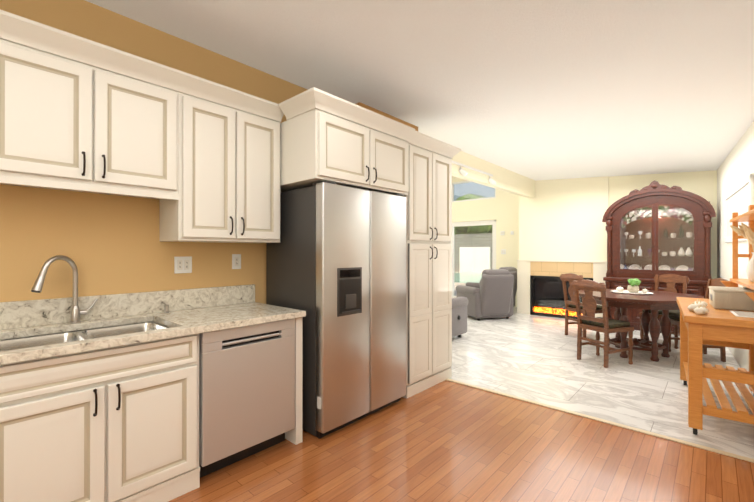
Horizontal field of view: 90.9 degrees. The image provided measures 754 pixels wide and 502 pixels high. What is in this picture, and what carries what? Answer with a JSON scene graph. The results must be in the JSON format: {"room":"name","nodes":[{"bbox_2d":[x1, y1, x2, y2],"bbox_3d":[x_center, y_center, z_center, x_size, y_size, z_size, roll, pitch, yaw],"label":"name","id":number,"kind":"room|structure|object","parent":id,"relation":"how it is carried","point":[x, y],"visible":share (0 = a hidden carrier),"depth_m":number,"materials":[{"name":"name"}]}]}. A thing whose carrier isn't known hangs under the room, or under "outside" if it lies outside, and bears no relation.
{"room":"dining room and kitchen","nodes":[
{"label":"dining room and kitchen","id":0,"kind":"room"},
{"bbox_2d":[0,0,307,303],"bbox_3d":[-1.540,-0.444,2.468,0.120,3.500,5.170,0,0,42],"label":"wall","id":1,"kind":"structure","parent":0,"point":[107,244],"depth_m":2.28,"materials":[{"name":"brown paint"}]},
{"bbox_2d":[0,10,183,201],"bbox_3d":[-1.600,-0.705,2.044,0.353,0.720,0.840,0,0,42],"label":"upper cabinet","id":2,"kind":"object","parent":1,"relation":"attached to","point":[77,114],"depth_m":1.90,"materials":[{"name":"white paint"}]},
{"bbox_2d":[174,256,191,273],"bbox_3d":[-1.348,0.096,2.582,0.008,0.116,0.115,0,0,42],"label":"electrical outlet plate","id":3,"kind":"object","parent":1,"relation":"attached to","point":[182,264],"visible":1,"depth_m":2.58,"materials":[{"name":"white plastic"}]},
{"bbox_2d":[160,74,283,242],"bbox_3d":[-1.078,-0.564,2.620,0.353,1.000,0.716,0,0,42],"label":"upper cabinet","id":4,"kind":"object","parent":1,"relation":"attached to","point":[198,157],"depth_m":2.46,"materials":[{"name":"white paint"}]},
{"bbox_2d":[232,254,240,268],"bbox_3d":[-1.086,0.082,2.871,0.008,0.116,0.072,0,0,42],"label":"electrical outlet plate","id":5,"kind":"object","parent":1,"relation":"attached to","point":[236,261],"visible":1,"depth_m":2.87,"materials":[{"name":"white plastic"}]},
{"bbox_2d":[279,87,414,195],"bbox_3d":[-0.341,-0.778,3.089,0.816,0.570,1.107,0,0,42],"label":"upper cabinet","id":6,"kind":"object","parent":1,"relation":"attached to","point":[324,136],"visible":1,"depth_m":2.71,"materials":[{"name":"white paint"}]},
{"bbox_2d":[85,0,753,180],"bbox_3d":[1.509,-1.449,2.804,3.950,0.489,10.000,0,0,42],"label":"ceiling","id":7,"kind":"structure","parent":0,"point":[536,90],"depth_m":2.74,"materials":[{"name":"white paint"}]},
{"bbox_2d":[168,380,753,501],"bbox_3d":[-0.130,1.353,1.116,4.020,0.100,5.065,0,0,42],"label":"floor","id":8,"kind":"structure","parent":0,"point":[446,441],"depth_m":2.28,"materials":[{"name":"brown wood"}]},
{"bbox_2d":[0,349,199,501],"bbox_3d":[-1.460,0.975,1.901,0.549,0.660,0.827,0,0,42],"label":"base cabinet","id":9,"kind":"object","parent":8,"relation":"on","point":[116,424],"depth_m":1.71,"materials":[{"name":"white paint"}]},
{"bbox_2d":[0,284,305,364],"bbox_3d":[-1.546,0.354,1.854,0.686,0.178,2.415,0,0,42],"label":"countertop","id":10,"kind":"structure","parent":9,"relation":"on","point":[198,310],"depth_m":2.17,"materials":[{"name":"beige stone"}]},
{"bbox_2d":[31,255,97,323],"bbox_3d":[-1.680,0.213,2.011,0.188,0.382,0.302,0,0,42],"label":"pull-down faucet","id":11,"kind":"object","parent":10,"relation":"on","point":[76,311],"visible":0.96,"depth_m":2.07,"materials":[{"name":"silver metal"}]},
{"bbox_2d":[0,322,168,351],"bbox_3d":[-1.485,0.532,1.896,0.497,0.176,0.760,0,0,42],"label":"double-bowl sink","id":12,"kind":"object","parent":10,"relation":"in","point":[25,342],"visible":0.1,"depth_m":2.01,"materials":[{"name":"silver metal"}]},
{"bbox_2d":[163,305,168,312],"bbox_3d":[-1.383,0.379,2.438,0.034,0.052,0.034,0,0,42],"label":"soap dispenser","id":13,"kind":"object","parent":10,"relation":"on","point":[166,308],"visible":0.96,"depth_m":2.43,"materials":[{"name":"silver metal"}]},
{"bbox_2d":[199,318,294,477],"bbox_3d":[-0.985,0.877,2.477,0.627,0.858,0.612,0,0,42],"label":"stainless steel dishwasher","id":14,"kind":"object","parent":8,"relation":"on","point":[246,391],"visible":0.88,"depth_m":2.23,"materials":[{"name":"brushed stainless steel"},{"name":"black plastic"}]},
{"bbox_2d":[266,180,405,438],"bbox_3d":[-0.316,0.410,3.113,0.745,1.795,0.936,0,0,42],"label":"fridge","id":15,"kind":"object","parent":8,"relation":"on","point":[336,263],"visible":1,"depth_m":2.75,"materials":[{"name":"grey metal"}]},
{"bbox_2d":[403,131,460,397],"bbox_3d":[0.303,0.124,3.817,0.791,2.370,0.835,0,0,42],"label":"pantry cabinet","id":16,"kind":"object","parent":8,"relation":"on","point":[428,281],"visible":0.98,"depth_m":3.52,"materials":[{"name":"white paint"}]},
{"bbox_2d":[356,102,417,130],"bbox_3d":[-0.003,-1.140,3.741,0.394,0.356,0.886,0,0,42],"label":"box","id":17,"kind":"object","parent":16,"relation":"on","point":[386,115],"visible":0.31,"depth_m":3.56,"materials":[{"name":"brown wood"}]},
{"bbox_2d":[454,194,491,233],"bbox_3d":[7.028,-1.651,27.425,21.223,6.091,3.903,0,0,39],"label":"trees","id":18,"kind":"object","parent":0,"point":[468,229],"depth_m":26.16,"materials":[{"name":"green plant"}]},
{"bbox_2d":[452,176,518,306],"bbox_3d":[1.993,-0.429,10.055,4.370,3.500,0.120,0,0,42],"label":"wall","id":19,"kind":"structure","parent":0,"point":[502,208],"depth_m":9.05,"materials":[{"name":"beige paint"}]},
{"bbox_2d":[451,220,495,297],"bbox_3d":[2.040,0.278,10.008,2.494,2.087,0.093,0,0,42],"label":"sliding patio door","id":20,"kind":"structure","parent":19,"relation":"in","point":[475,224],"depth_m":9.57,"materials":[{"name":"white glass"}]},
{"bbox_2d":[452,181,495,202],"bbox_3d":[2.041,-1.569,10.013,2.494,0.534,0.080,0,0,42],"label":"window","id":21,"kind":"structure","parent":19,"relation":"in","point":[462,182],"depth_m":9.71,"materials":[{"name":"white"}]},
{"bbox_2d":[500,231,513,234],"bbox_3d":[3.127,-0.431,8.930,0.320,0.100,0.022,0,0,42],"label":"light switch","id":22,"kind":"object","parent":19,"relation":"attached to","point":[503,232],"visible":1,"depth_m":8.97,"materials":[{"name":"white plastic"}]},
{"bbox_2d":[451,151,534,197],"bbox_3d":[1.722,-1.647,6.072,0.120,1.080,4.550,0,0,42],"label":"header beam","id":23,"kind":"structure","parent":0,"point":[509,181],"depth_m":6.27,"materials":[{"name":"beige paint"}]},
{"bbox_2d":[452,161,495,184],"bbox_3d":[1.477,-1.179,5.652,0.112,0.186,1.400,0,0,42],"label":"track light","id":24,"kind":"object","parent":23,"relation":"attached to","point":[462,171],"visible":0.96,"depth_m":5.60,"materials":[{"name":"white metal"}]},
{"bbox_2d":[449,307,753,458],"bbox_3d":[1.736,1.364,6.603,8.620,0.100,5.575,0,0,42],"label":"floor","id":25,"kind":"structure","parent":0,"point":[529,357],"depth_m":3.87,"materials":[{"name":"stone"}]},
{"bbox_2d":[452,297,467,336],"bbox_3d":[0.778,0.828,5.618,0.877,0.967,0.998,0,0,42],"label":"recliner","id":26,"kind":"object","parent":25,"relation":"on","point":[459,316],"visible":0.15,"depth_m":5.48,"materials":[{"name":"grey fabric"}]},
{"bbox_2d":[456,269,513,320],"bbox_3d":[2.165,0.832,7.370,0.877,0.967,0.998,0,0,-16],"label":"recliner","id":27,"kind":"object","parent":25,"relation":"on","point":[491,296],"visible":0.88,"depth_m":6.97,"materials":[{"name":"grey fabric"}]},
{"bbox_2d":[465,267,516,306],"bbox_3d":[2.630,0.833,8.377,0.877,0.967,0.998,0,0,-43],"label":"recliner","id":28,"kind":"object","parent":25,"relation":"on","point":[512,271],"visible":0.17,"depth_m":8.16,"materials":[{"name":"grey fabric"}]},
{"bbox_2d":[517,260,606,318],"bbox_3d":[3.611,0.751,7.348,1.660,1.130,0.113,0,0,42],"label":"fireplace surround","id":29,"kind":"object","parent":25,"relation":"on","point":[540,288],"visible":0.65,"depth_m":7.48,"materials":[{"name":"beige"}]},
{"bbox_2d":[560,273,602,337],"bbox_3d":[3.157,0.823,5.685,0.500,0.979,0.452,0,0,-18],"label":"dining chair","id":30,"kind":"object","parent":25,"relation":"on","point":[571,304],"visible":0.48,"depth_m":5.67,"materials":[{"name":"brown wood"}]},
{"bbox_2d":[446,378,753,462],"bbox_3d":[1.468,1.303,3.089,3.500,0.008,0.045,0,0,42],"label":"threshold strip","id":31,"kind":"object","parent":25,"relation":"on","point":[634,429],"depth_m":2.78,"materials":[{"name":"beige wood"}]},
{"bbox_2d":[571,280,633,367],"bbox_3d":[2.649,0.821,4.388,0.500,0.979,0.452,0,0,-24],"label":"dining chair","id":32,"kind":"object","parent":25,"relation":"on","point":[605,325],"visible":1,"depth_m":4.28,"materials":[{"name":"brown wood"}]},
{"bbox_2d":[605,277,633,326],"bbox_3d":[4.259,0.914,6.477,0.389,0.800,0.552,0,0,42],"label":"base cabinet","id":33,"kind":"object","parent":25,"relation":"on","point":[611,282],"depth_m":6.30,"materials":[{"name":"brown wood"}]},
{"bbox_2d":[573,289,703,361],"bbox_3d":[3.300,0.930,4.739,1.312,0.762,1.312,0,0,42],"label":"dining table","id":34,"kind":"object","parent":25,"relation":"on","point":[665,302],"visible":0.73,"depth_m":4.54,"materials":[{"name":"brown wood"}]},
{"bbox_2d":[611,278,653,294],"bbox_3d":[3.296,0.449,4.811,0.472,0.197,0.315,0,0,42],"label":"tray","id":35,"kind":"object","parent":34,"relation":"on","point":[633,287],"visible":1,"depth_m":4.75,"materials":[{"name":"white ceramic"}]},
{"bbox_2d":[634,281,653,330],"bbox_3d":[4.524,0.913,6.260,0.296,0.800,0.518,0,0,42],"label":"base cabinet","id":36,"kind":"object","parent":25,"relation":"on","point":[649,285],"depth_m":6.10,"materials":[{"name":"brown wood"}]},
{"bbox_2d":[639,274,689,348],"bbox_3d":[4.087,0.822,5.267,0.500,0.979,0.452,0,0,-34],"label":"dining chair","id":37,"kind":"object","parent":25,"relation":"on","point":[671,280],"visible":0.27,"depth_m":5.30,"materials":[{"name":"brown wood"}]},
{"bbox_2d":[654,282,677,332],"bbox_3d":[4.744,0.913,6.061,0.296,0.800,0.518,0,0,42],"label":"base cabinet","id":38,"kind":"object","parent":25,"relation":"on","point":[662,285],"depth_m":5.89,"materials":[{"name":"brown wood"}]},
{"bbox_2d":[678,281,707,332],"bbox_3d":[4.986,0.912,5.819,0.389,0.800,0.552,0,0,42],"label":"base cabinet","id":39,"kind":"object","parent":25,"relation":"on","point":[698,288],"depth_m":5.63,"materials":[{"name":"brown wood"}]},
{"bbox_2d":[668,278,727,361],"bbox_3d":[3.983,0.821,4.593,0.500,0.979,0.452,0,0,12],"label":"dining chair","id":40,"kind":"object","parent":25,"relation":"on","point":[674,319],"visible":0.23,"depth_m":4.64,"materials":[{"name":"brown wood"}]},
{"bbox_2d":[677,205,753,434],"bbox_3d":[2.818,0.447,2.993,0.584,1.717,1.360,0,0,37],"label":"kitchen cart","id":41,"kind":"object","parent":25,"relation":"on","point":[713,326],"visible":0.94,"depth_m":2.62,"materials":[{"name":"orange wood"}]},
{"bbox_2d":[688,299,708,314],"bbox_3d":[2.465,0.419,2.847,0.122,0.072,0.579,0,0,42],"label":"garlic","id":42,"kind":"object","parent":41,"relation":"on","point":[698,307],"visible":1,"depth_m":2.76,"materials":[{"name":"white food"}]},
{"bbox_2d":[708,286,753,310],"bbox_3d":[2.878,0.379,2.985,0.290,0.153,0.370,0,0,37],"label":"box","id":43,"kind":"object","parent":41,"relation":"on","point":[731,298],"visible":1,"depth_m":2.88,"materials":[{"name":"beige plastic"}]},
{"bbox_2d":[729,310,753,317],"bbox_3d":[2.684,0.454,2.630,0.240,0.003,0.320,0,0,37],"label":"sheet","id":44,"kind":"object","parent":41,"relation":"on","point":[743,314],"visible":0.92,"depth_m":2.65,"materials":[{"name":"white paper"}]},
{"bbox_2d":[730,223,753,281],"bbox_3d":[3.028,0.009,3.024,0.221,0.484,0.237,0,0,42],"label":"vase","id":45,"kind":"object","parent":41,"relation":"on","point":[745,231],"visible":1,"depth_m":3.00,"materials":[{"name":"white ceramic"}]},
{"bbox_2d":[519,170,716,278],"bbox_3d":[4.404,-0.435,6.818,3.550,3.500,0.160,0,0,42],"label":"wall","id":46,"kind":"structure","parent":0,"point":[560,219],"depth_m":7.15,"materials":[{"name":"beige paint"}]},
{"bbox_2d":[717,121,753,370],"bbox_3d":[2.520,-0.195,1.980,0.140,3.000,10.192,0,0,37],"label":"wall","id":47,"kind":"structure","parent":0,"point":[735,168],"depth_m":4.52,"materials":[{"name":"white paint"}]},
{"bbox_2d":[724,173,753,242],"bbox_3d":[4.163,-0.430,4.295,0.026,0.640,1.760,0,0,37],"label":"window","id":48,"kind":"structure","parent":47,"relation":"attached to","point":[739,198],"depth_m":4.21,"materials":[{"name":"white glass"}]},
{"label":"outside","id":49,"kind":"structure","parent":0,"visible":0},
{"bbox_2d":[454,272,471,295],"bbox_3d":[7.538,1.529,28.782,46.000,0.260,35.070,0,0,42],"label":"deck","id":50,"kind":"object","parent":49,"point":[456,284],"depth_m":15.19,"materials":[{"name":"beige"}]},
{"bbox_2d":[454,272,481,282],"bbox_3d":[2.158,1.422,22.098,19.000,0.086,6.800,0,0,42],"label":"pool water","id":51,"kind":"structure","parent":50,"relation":"in","point":[467,276],"depth_m":19.24,"materials":[{"name":"teal liquid"}]},
{"bbox_2d":[454,233,491,271],"bbox_3d":[4.607,0.142,25.549,38.000,2.499,0.240,0,0,42],"label":"fence","id":52,"kind":"object","parent":50,"relation":"on","point":[480,239],"depth_m":24.14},
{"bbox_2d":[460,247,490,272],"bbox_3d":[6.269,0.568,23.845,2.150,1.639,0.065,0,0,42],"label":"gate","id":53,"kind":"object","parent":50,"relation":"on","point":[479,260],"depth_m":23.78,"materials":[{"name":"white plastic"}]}
]}

